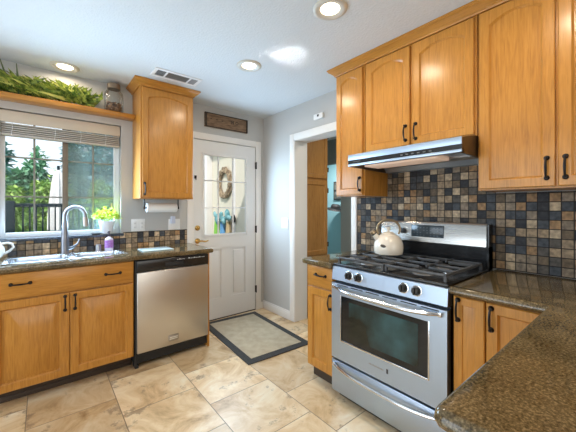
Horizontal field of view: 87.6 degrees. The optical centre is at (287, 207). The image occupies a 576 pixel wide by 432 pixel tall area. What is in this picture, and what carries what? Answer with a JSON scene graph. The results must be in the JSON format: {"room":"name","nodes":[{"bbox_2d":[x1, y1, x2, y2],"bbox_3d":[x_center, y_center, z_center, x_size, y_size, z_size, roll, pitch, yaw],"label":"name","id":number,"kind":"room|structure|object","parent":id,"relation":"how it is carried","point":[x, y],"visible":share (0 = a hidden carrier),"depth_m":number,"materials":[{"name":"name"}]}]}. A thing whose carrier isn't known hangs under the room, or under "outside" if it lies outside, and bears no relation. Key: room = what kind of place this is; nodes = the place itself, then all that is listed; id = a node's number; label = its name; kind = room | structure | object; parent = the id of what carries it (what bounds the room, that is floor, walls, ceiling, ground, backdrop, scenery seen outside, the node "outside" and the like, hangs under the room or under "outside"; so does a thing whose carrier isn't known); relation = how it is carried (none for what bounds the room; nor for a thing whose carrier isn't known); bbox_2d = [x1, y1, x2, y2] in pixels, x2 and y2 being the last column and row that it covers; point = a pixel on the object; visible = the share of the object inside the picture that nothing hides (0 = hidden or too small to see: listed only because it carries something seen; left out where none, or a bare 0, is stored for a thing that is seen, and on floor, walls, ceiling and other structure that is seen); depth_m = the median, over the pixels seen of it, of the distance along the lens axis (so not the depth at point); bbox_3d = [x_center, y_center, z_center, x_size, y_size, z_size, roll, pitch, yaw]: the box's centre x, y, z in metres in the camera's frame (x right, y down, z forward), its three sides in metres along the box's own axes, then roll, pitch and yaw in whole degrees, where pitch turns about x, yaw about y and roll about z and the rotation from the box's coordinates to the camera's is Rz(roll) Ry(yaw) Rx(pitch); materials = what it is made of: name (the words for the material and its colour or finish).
{"room":"kitchen","nodes":[
{"label":"kitchen","id":0,"kind":"room"},
{"bbox_2d":[0,60,263,309],"bbox_3d":[-2.155,0.076,2.475,4.992,2.445,0.140,0,0,-39],"label":"wall","id":1,"kind":"structure","parent":0,"point":[130,208],"depth_m":2.89,"materials":[{"name":"grey paint"}]},
{"bbox_2d":[0,121,123,241],"bbox_3d":[-2.178,-0.252,2.424,1.493,1.042,0.160,0,0,-39],"label":"window","id":2,"kind":"structure","parent":1,"relation":"in","point":[41,235],"depth_m":2.63,"materials":[{"name":"white"}]},
{"bbox_2d":[0,109,119,147],"bbox_3d":[-1.933,-0.666,2.611,0.826,0.199,0.062,0,0,-39],"label":"window blind","id":3,"kind":"object","parent":2,"relation":"attached to","point":[7,129],"visible":1,"depth_m":2.56,"materials":[{"name":"beige fabric"}]},
{"bbox_2d":[92,206,122,233],"bbox_3d":[-1.690,0.118,2.800,0.194,0.252,0.246,0,0,27],"label":"potted plant","id":4,"kind":"object","parent":2,"relation":"on","point":[105,226],"visible":0.99,"depth_m":2.76,"materials":[{"name":"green plant"}]},
{"bbox_2d":[0,91,134,120],"bbox_3d":[-2.097,-0.849,2.349,1.623,0.039,0.127,0,0,-39],"label":"wall shelf","id":5,"kind":"object","parent":1,"relation":"attached to","point":[6,96],"visible":1,"depth_m":2.50,"materials":[{"name":"brown wood"}]},
{"bbox_2d":[0,59,102,106],"bbox_3d":[-2.070,-0.993,2.317,1.103,0.248,0.162,0,0,-39],"label":"garland","id":6,"kind":"object","parent":5,"relation":"on","point":[35,87],"visible":0.99,"depth_m":2.41},
{"bbox_2d":[104,82,123,111],"bbox_3d":[-1.589,-0.996,2.740,0.158,0.253,0.158,0,0,-39],"label":"glass jar","id":7,"kind":"object","parent":5,"relation":"on","point":[111,86],"visible":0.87,"depth_m":2.74,"materials":[{"name":"clear glass"}]},
{"bbox_2d":[106,101,121,111],"bbox_3d":[-1.591,-0.914,2.740,0.130,0.084,0.128,0,0,-39],"label":"potpourri","id":8,"kind":"object","parent":7,"relation":"in","point":[113,106],"visible":0.97,"depth_m":2.71},
{"bbox_2d":[1,229,186,256],"bbox_3d":[-1.908,0.311,2.579,2.106,0.148,0.010,0,0,-39],"label":"backsplash","id":9,"kind":"structure","parent":1,"relation":"attached to","point":[160,237],"depth_m":2.74,"materials":[{"name":"tile"}]},
{"bbox_2d":[131,219,144,231],"bbox_3d":[-1.466,0.175,2.941,0.125,0.120,0.009,0,0,-39],"label":"outlet plate","id":10,"kind":"object","parent":1,"relation":"attached to","point":[136,224],"visible":1,"depth_m":2.94,"materials":[{"name":"white plastic"}]},
{"bbox_2d":[126,75,200,199],"bbox_3d":[-1.207,-0.612,2.924,0.595,1.066,0.361,0,0,-39],"label":"upper cabinet","id":11,"kind":"object","parent":1,"relation":"attached to","point":[163,112],"visible":1,"depth_m":2.80,"materials":[{"name":"brown wood"}]},
{"bbox_3d":[-1.232,-0.029,2.932,0.342,0.098,0.028,0,0,-39],"label":"towel holder","id":12,"kind":"object","parent":11,"relation":"attached to","visible":0},
{"bbox_2d":[145,203,177,212],"bbox_3d":[-1.231,0.006,2.932,0.282,0.088,0.088,0,0,-39],"label":"paper towel roll","id":13,"kind":"object","parent":12,"relation":"on","point":[151,207],"visible":0.98,"depth_m":2.90,"materials":[{"name":"white paper"}]},
{"bbox_2d":[168,216,179,229],"bbox_3d":[-1.189,0.165,3.150,0.122,0.142,0.034,0,0,-39],"label":"outlet plate","id":14,"kind":"object","parent":1,"relation":"attached to","point":[173,224],"visible":1,"depth_m":3.14,"materials":[{"name":"white plastic"}]},
{"bbox_2d":[187,131,260,309],"bbox_3d":[-0.719,0.234,3.546,0.956,2.130,0.016,0,0,-39],"label":"trim","id":15,"kind":"structure","parent":1,"relation":"attached to","point":[190,203],"depth_m":3.80,"materials":[{"name":"white paint"}]},
{"bbox_2d":[194,139,256,320],"bbox_3d":[-0.746,0.272,3.584,0.814,2.054,0.185,0,0,-39],"label":"door","id":16,"kind":"structure","parent":1,"relation":"in","point":[232,287],"depth_m":3.57,"materials":[{"name":"white paint"}]},
{"bbox_2d":[204,111,247,133],"bbox_3d":[-0.718,-0.992,3.540,0.555,0.162,0.025,0,0,-39],"label":"wall plaque","id":17,"kind":"object","parent":1,"relation":"attached to","point":[213,120],"visible":1,"depth_m":3.52,"materials":[{"name":"brown wood"}]},
{"bbox_2d":[0,308,398,431],"bbox_3d":[-0.141,1.359,-0.070,5.092,0.120,6.670,0,0,-39],"label":"floor","id":18,"kind":"structure","parent":0,"point":[200,388],"depth_m":2.01,"materials":[{"name":"tile"}]},
{"bbox_2d":[0,261,133,403],"bbox_3d":[-1.731,0.863,2.331,0.866,0.873,0.599,0,0,-39],"label":"base cabinet","id":19,"kind":"object","parent":18,"relation":"on","point":[59,326],"visible":1,"depth_m":2.12,"materials":[{"name":"brown wood"}]},
{"bbox_2d":[0,243,212,273],"bbox_3d":[-1.711,0.404,2.360,2.135,0.038,0.590,0,0,-39],"label":"countertop","id":20,"kind":"structure","parent":19,"relation":"on","point":[180,249],"depth_m":2.35,"materials":[{"name":"brown stone"}]},
{"bbox_2d":[0,242,14,257],"bbox_3d":[-2.151,0.273,2.169,0.205,0.224,0.175,0,0,1],"label":"pitcher","id":21,"kind":"object","parent":20,"relation":"on","point":[2,249],"visible":1,"depth_m":2.22,"materials":[{"name":"white ceramic"}]},
{"bbox_2d":[1,244,127,264],"bbox_3d":[-1.713,0.445,2.358,0.760,0.243,0.350,0,0,-39],"label":"sink","id":22,"kind":"object","parent":20,"relation":"in","point":[51,257],"depth_m":2.36,"materials":[{"name":"silver metal"}]},
{"bbox_2d":[105,231,112,250],"bbox_3d":[-1.575,0.295,2.644,0.067,0.168,0.069,0,0,-39],"label":"soap bottle","id":23,"kind":"object","parent":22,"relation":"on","point":[108,241],"visible":1,"depth_m":2.62,"materials":[{"name":"purple plastic"}]},
{"bbox_2d":[60,205,88,253],"bbox_3d":[-1.748,0.181,2.468,0.217,0.396,0.070,0,0,-8],"label":"faucet","id":24,"kind":"object","parent":20,"relation":"on","point":[65,248],"visible":1,"depth_m":2.45,"materials":[{"name":"silver metal"}]},
{"bbox_2d":[137,246,172,251],"bbox_3d":[-1.206,0.381,2.734,0.260,0.008,0.210,0,0,-39],"label":"cutting board","id":25,"kind":"object","parent":20,"relation":"on","point":[164,247],"visible":1,"depth_m":2.70,"materials":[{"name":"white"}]},
{"bbox_2d":[131,253,207,368],"bbox_3d":[-1.154,0.864,2.805,0.620,0.866,0.574,0,0,-39],"label":"dishwasher","id":26,"kind":"object","parent":18,"relation":"on","point":[171,293],"visible":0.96,"depth_m":2.56,"materials":[{"name":"silver metal"}]},
{"bbox_2d":[204,253,208,345],"bbox_3d":[-0.918,0.863,3.023,0.015,0.873,0.555,0,0,-39],"label":"end panel","id":27,"kind":"object","parent":18,"relation":"on","point":[207,343],"visible":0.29,"depth_m":2.81,"materials":[{"name":"brown wood"}]},
{"bbox_2d":[209,311,307,364],"bbox_3d":[-0.367,1.292,3.093,0.670,0.012,1.070,0,0,-36],"label":"door mat","id":28,"kind":"object","parent":18,"relation":"on","point":[252,336],"visible":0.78,"depth_m":2.97,"materials":[{"name":"beige fabric"}]},
{"bbox_2d":[308,264,335,383],"bbox_3d":[0.464,0.863,2.385,0.686,0.873,0.272,0,0,-39],"label":"base cabinet","id":29,"kind":"object","parent":18,"relation":"on","point":[320,280],"visible":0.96,"depth_m":2.19,"materials":[{"name":"brown wood"}]},
{"bbox_2d":[302,250,378,268],"bbox_3d":[0.461,0.405,2.396,0.678,0.040,0.295,0,0,-39],"label":"countertop","id":30,"kind":"structure","parent":29,"relation":"on","point":[327,260],"depth_m":2.26,"materials":[{"name":"brown stone"}]},
{"bbox_2d":[332,220,492,431],"bbox_3d":[0.771,0.702,1.960,0.720,1.194,0.762,0,0,-39],"label":"gas range","id":31,"kind":"object","parent":18,"relation":"on","point":[393,316],"visible":0.92,"depth_m":1.78,"materials":[{"name":"silver metal"}]},
{"bbox_2d":[370,219,403,255],"bbox_3d":[0.723,0.210,2.168,0.213,0.254,0.206,0,0,-39],"label":"tea kettle","id":32,"kind":"object","parent":31,"relation":"on","point":[387,243],"visible":1,"depth_m":2.11,"materials":[{"name":"beige ceramic"}]},
{"bbox_2d":[334,251,488,287],"bbox_3d":[0.776,0.368,1.964,0.574,0.064,0.762,0,0,-39],"label":"cooktop","id":33,"kind":"object","parent":31,"relation":"in","point":[428,269],"depth_m":1.84,"materials":[{"name":"black metal"}]},
{"bbox_2d":[454,295,540,389],"bbox_3d":[1.169,0.863,1.520,0.686,0.873,0.387,0,0,-39],"label":"base cabinet","id":34,"kind":"object","parent":18,"relation":"on","point":[481,328],"visible":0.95,"depth_m":1.39,"materials":[{"name":"brown wood"}]},
{"bbox_3d":[1.161,0.863,0.879,1.510,0.873,0.614,0,0,-39],"label":"cabinet","id":35,"kind":"object","parent":18,"relation":"on","visible":0},
{"bbox_2d":[434,269,575,431],"bbox_3d":[1.074,0.405,0.891,1.632,0.040,1.262,0,0,-39],"label":"countertop","id":36,"kind":"structure","parent":35,"relation":"on","point":[529,385],"depth_m":0.70,"materials":[{"name":"brown stone"}]},
{"bbox_2d":[212,156,244,233],"bbox_3d":[-0.794,-0.026,4.910,0.140,2.750,1.890,0,0,-39],"label":"wall","id":37,"kind":"structure","parent":0,"point":[223,162],"depth_m":5.00,"materials":[{"name":"beige"}]},
{"bbox_2d":[214,221,220,233],"bbox_3d":[-1.237,0.409,5.277,0.056,0.340,0.220,0,0,-39],"label":"towel","id":38,"kind":"object","parent":37,"relation":"hanging from","point":[215,224],"visible":0.2,"depth_m":5.31,"materials":[{"name":"fabric"}]},
{"bbox_2d":[205,155,235,233],"bbox_3d":[-1.208,-0.026,5.211,0.120,2.750,1.000,0,0,-39],"label":"trim","id":39,"kind":"structure","parent":37,"relation":"attached to","point":[208,159],"depth_m":5.48,"materials":[{"name":"white paint"}]},
{"bbox_2d":[220,222,224,232],"bbox_3d":[-1.117,0.414,5.130,0.055,0.330,0.160,0,0,-39],"label":"towel","id":40,"kind":"object","parent":37,"relation":"hanging from","point":[222,227],"visible":0.43,"depth_m":5.10,"materials":[{"name":"fabric"}]},
{"bbox_2d":[219,166,231,198],"bbox_3d":[-1.082,-0.418,5.097,0.064,0.551,0.509,0,0,-39],"label":"wreath","id":41,"kind":"object","parent":37,"relation":"attached to","point":[223,170],"visible":0.91,"depth_m":5.01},
{"bbox_3d":[-0.956,0.179,4.944,0.031,0.134,0.371,0,0,-39],"label":"wall rack","id":42,"kind":"object","parent":37,"relation":"attached to","visible":0},
{"bbox_2d":[213,209,230,224],"bbox_3d":[-1.111,0.166,5.039,0.080,0.275,0.640,0,0,-41],"label":"towel","id":43,"kind":"object","parent":42,"relation":"hanging from","point":[222,218],"visible":0.84,"depth_m":4.96,"materials":[{"name":"teal fabric"}]},
{"bbox_2d":[226,222,230,232],"bbox_3d":[-0.981,0.399,4.963,0.053,0.320,0.210,0,0,-39],"label":"bag","id":44,"kind":"object","parent":42,"relation":"hanging from","point":[228,224],"visible":0.64,"depth_m":4.97,"materials":[{"name":"fabric"}]},
{"bbox_2d":[0,0,473,140],"bbox_3d":[0.329,-1.221,1.495,7.800,0.150,8.500,0,0,-39],"label":"ceiling","id":45,"kind":"structure","parent":0,"point":[115,41],"depth_m":2.05,"materials":[{"name":"white paint"}]},
{"bbox_2d":[49,61,79,72],"bbox_3d":[-1.817,-1.140,2.447,0.200,0.011,0.200,0,0,-39],"label":"recessed light","id":46,"kind":"object","parent":45,"relation":"in","point":[59,65],"visible":1,"depth_m":2.44,"materials":[{"name":"beige"}]},
{"bbox_2d":[150,67,201,86],"bbox_3d":[-0.979,-1.142,2.641,0.400,0.007,0.174,0,0,-39],"label":"ceiling vent","id":47,"kind":"object","parent":45,"relation":"in","point":[158,72],"visible":1,"depth_m":2.63,"materials":[{"name":"white metal"}]},
{"bbox_2d":[236,60,260,71],"bbox_3d":[-0.316,-1.140,2.430,0.200,0.011,0.200,0,0,-39],"label":"recessed light","id":48,"kind":"object","parent":45,"relation":"in","point":[244,65],"visible":1,"depth_m":2.42,"materials":[{"name":"beige"}]},
{"bbox_2d":[313,0,347,19],"bbox_3d":[0.243,-1.140,1.734,0.200,0.011,0.200,0,0,-39],"label":"recessed light","id":49,"kind":"object","parent":45,"relation":"in","point":[322,9],"visible":1,"depth_m":1.73,"materials":[{"name":"beige"}]},
{"bbox_2d":[327,164,340,253],"bbox_3d":[1.231,0.076,5.007,1.960,2.445,4.200,0,0,-39],"label":"wall","id":50,"kind":"structure","parent":0,"point":[333,217],"depth_m":6.69,"materials":[{"name":"teal paint"}]},
{"bbox_2d":[327,139,335,164],"bbox_3d":[0.500,-0.939,5.443,0.060,0.415,1.400,0,0,-39],"label":"trim","id":51,"kind":"structure","parent":50,"relation":"attached to","point":[331,144],"depth_m":5.10,"materials":[{"name":"grey"}]},
{"bbox_2d":[327,204,340,211],"bbox_3d":[0.996,0.013,6.338,0.372,0.171,0.371,0,0,5],"label":"hat","id":52,"kind":"object","parent":50,"relation":"hanging from","point":[334,207],"visible":0.88,"depth_m":6.24,"materials":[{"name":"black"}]},
{"bbox_2d":[334,182,340,199],"bbox_3d":[1.089,-0.361,6.544,0.033,0.400,0.240,0,0,-39],"label":"picture frame","id":53,"kind":"object","parent":50,"relation":"attached to","point":[335,196],"visible":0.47,"depth_m":6.58,"materials":[{"name":"black"}]},
{"bbox_2d":[341,197,350,251],"bbox_3d":[0.953,0.274,4.793,0.040,2.050,0.260,0,0,-39],"label":"trim","id":54,"kind":"structure","parent":50,"relation":"attached to","point":[345,201],"depth_m":4.80,"materials":[{"name":"grey paint"}]},
{"bbox_2d":[264,90,575,310],"bbox_3d":[1.780,0.076,1.460,0.180,2.445,6.410,0,0,-39],"label":"wall","id":55,"kind":"structure","parent":0,"point":[278,127],"depth_m":3.61,"materials":[{"name":"grey paint"}]},
{"bbox_2d":[263,300,289,319],"bbox_3d":[-0.149,1.248,3.667,0.016,0.102,0.546,0,0,-39],"label":"baseboard","id":56,"kind":"structure","parent":55,"relation":"attached to","point":[280,311],"depth_m":3.64,"materials":[{"name":"white paint"}]},
{"bbox_2d":[281,218,287,228],"bbox_3d":[-0.039,0.188,3.537,0.010,0.122,0.128,0,0,-39],"label":"light switch","id":57,"kind":"object","parent":55,"relation":"attached to","point":[284,221],"visible":1,"depth_m":3.54,"materials":[{"name":"white plastic"}]},
{"bbox_2d":[314,112,323,119],"bbox_3d":[0.315,-0.934,3.084,0.034,0.057,0.130,0,0,-39],"label":"sensor","id":58,"kind":"object","parent":55,"relation":"attached to","point":[318,116],"visible":1,"depth_m":3.07,"materials":[{"name":"white plastic"}]},
{"bbox_2d":[290,122,356,321],"bbox_3d":[0.395,0.234,3.147,0.201,2.130,0.949,0,0,-39],"label":"trim","id":59,"kind":"structure","parent":55,"relation":"attached to","point":[298,141],"depth_m":3.42,"materials":[{"name":"white paint"}]},
{"bbox_2d":[336,65,387,196],"bbox_3d":[0.596,-0.598,2.484,0.357,1.017,0.286,0,0,-39],"label":"upper cabinet","id":60,"kind":"object","parent":55,"relation":"attached to","point":[350,86],"visible":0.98,"depth_m":2.40,"materials":[{"name":"brown wood"}]},
{"bbox_2d":[366,15,478,151],"bbox_3d":[0.930,-0.756,2.076,0.357,0.699,0.760,0,0,-39],"label":"upper cabinet","id":61,"kind":"object","parent":55,"relation":"attached to","point":[427,89],"visible":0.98,"depth_m":1.92,"materials":[{"name":"brown wood"}]},
{"bbox_2d":[348,135,478,173],"bbox_3d":[0.869,-0.341,2.026,0.514,0.128,0.756,0,0,-39],"label":"range hood","id":62,"kind":"object","parent":61,"relation":"attached to","point":[460,151],"visible":0.98,"depth_m":1.89,"materials":[{"name":"silver metal"}]},
{"bbox_2d":[327,0,509,77],"bbox_3d":[1.034,-1.116,1.941,0.364,0.058,1.799,0,0,-39],"label":"crown molding","id":63,"kind":"structure","parent":61,"relation":"attached to","point":[471,9],"depth_m":1.92,"materials":[{"name":"brown wood"}]},
{"bbox_2d":[357,165,575,278],"bbox_3d":[1.264,0.055,1.941,0.008,0.660,2.008,0,0,-39],"label":"backsplash","id":64,"kind":"structure","parent":55,"relation":"attached to","point":[534,232],"depth_m":1.89,"materials":[{"name":"tile"}]},
{"bbox_2d":[479,0,575,191],"bbox_3d":[1.390,-0.600,1.512,0.357,1.013,0.684,0,0,-39],"label":"upper cabinet","id":65,"kind":"object","parent":55,"relation":"attached to","point":[527,48],"visible":1,"depth_m":1.52,"materials":[{"name":"brown wood"}]},
{"bbox_3d":[0.902,1.360,4.739,2.608,0.119,4.200,0,0,-39],"label":"floor","id":66,"kind":"structure","parent":0,"visible":0},
{"bbox_2d":[307,138,328,311],"bbox_3d":[0.261,0.119,3.857,0.489,2.360,0.264,0,0,-39],"label":"linen cabinet","id":67,"kind":"object","parent":66,"relation":"on","point":[317,190],"visible":0.29,"depth_m":3.80,"materials":[{"name":"brown wood"}]},
{"bbox_3d":[-1.077,1.449,4.481,10.000,0.200,1.595,0,0,-39],"label":"deck","id":68,"kind":"object","parent":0,"visible":0},
{"bbox_2d":[5,201,111,232],"bbox_3d":[-3.011,0.636,3.609,3.900,1.425,0.080,0,0,-39],"label":"deck railing","id":69,"kind":"object","parent":68,"relation":"on","point":[10,206],"visible":0.17,"depth_m":3.60,"materials":[{"name":"black metal"}]},
{"label":"outside","id":70,"kind":"structure","parent":0,"visible":0},
{"bbox_3d":[-12.165,2.349,18.062,44.000,0.300,36.630,0,0,-39],"label":"ground","id":71,"kind":"structure","parent":70,"visible":0},
{"bbox_2d":[5,141,17,186],"bbox_3d":[-8.196,-0.568,8.318,1.700,7.582,1.408,0,0,-39],"label":"conifer tree","id":72,"kind":"object","parent":71,"relation":"on","point":[7,152],"visible":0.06,"depth_m":8.46,"materials":[{"name":"green plant"}]},
{"bbox_2d":[5,176,41,231],"bbox_3d":[-6.008,0.567,6.200,1.296,3.268,1.383,0,0,11],"label":"shrub","id":73,"kind":"object","parent":71,"relation":"on","point":[15,190],"visible":0.29,"depth_m":6.27,"materials":[{"name":"green plant"}]},
{"bbox_2d":[5,145,52,230],"bbox_3d":[-9.496,-0.042,10.828,2.038,4.490,2.180,0,0,17],"label":"leafy tree","id":74,"kind":"object","parent":71,"relation":"on","point":[19,177],"visible":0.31,"depth_m":10.62,"materials":[{"name":"green plant"}]},
{"bbox_2d":[24,168,77,231],"bbox_3d":[-6.156,0.586,7.768,1.069,3.230,1.170,0,0,10],"label":"shrub","id":75,"kind":"object","parent":71,"relation":"on","point":[44,187],"visible":0.26,"depth_m":7.55,"materials":[{"name":"green plant"}]},
{"bbox_2d":[47,166,68,230],"bbox_3d":[-3.889,0.749,5.087,0.500,2.900,0.500,0,0,-39],"label":"patio umbrella","id":76,"kind":"object","parent":71,"relation":"on","point":[56,184],"visible":0.46,"depth_m":5.01,"materials":[{"name":"white fabric"}]},
{"bbox_2d":[59,130,88,229],"bbox_3d":[-7.024,-0.233,9.728,1.282,5.483,1.141,0,0,-39],"label":"conifer tree","id":77,"kind":"object","parent":71,"relation":"on","point":[75,177],"visible":0.34,"depth_m":9.68,"materials":[{"name":"green plant"}]},
{"bbox_2d":[59,131,112,220],"bbox_3d":[-8.927,-1.218,14.656,3.773,6.838,3.367,0,0,-39],"label":"leafy tree","id":78,"kind":"object","parent":71,"relation":"on","point":[101,172],"visible":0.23,"depth_m":13.85,"materials":[{"name":"green plant"}]},
{"bbox_2d":[69,180,112,229],"bbox_3d":[-4.772,0.753,7.603,1.404,2.896,1.385,0,0,-39],"label":"shrub","id":79,"kind":"object","parent":71,"relation":"on","point":[100,185],"visible":0.2,"depth_m":7.37,"materials":[{"name":"green plant"}]},
{"bbox_2d":[108,156,112,202],"bbox_3d":[-5.507,-0.663,10.207,1.358,6.625,1.267,0,0,-39],"label":"conifer tree","id":80,"kind":"object","parent":71,"relation":"on","point":[111,157],"visible":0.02,"depth_m":9.97,"materials":[{"name":"green plant"}]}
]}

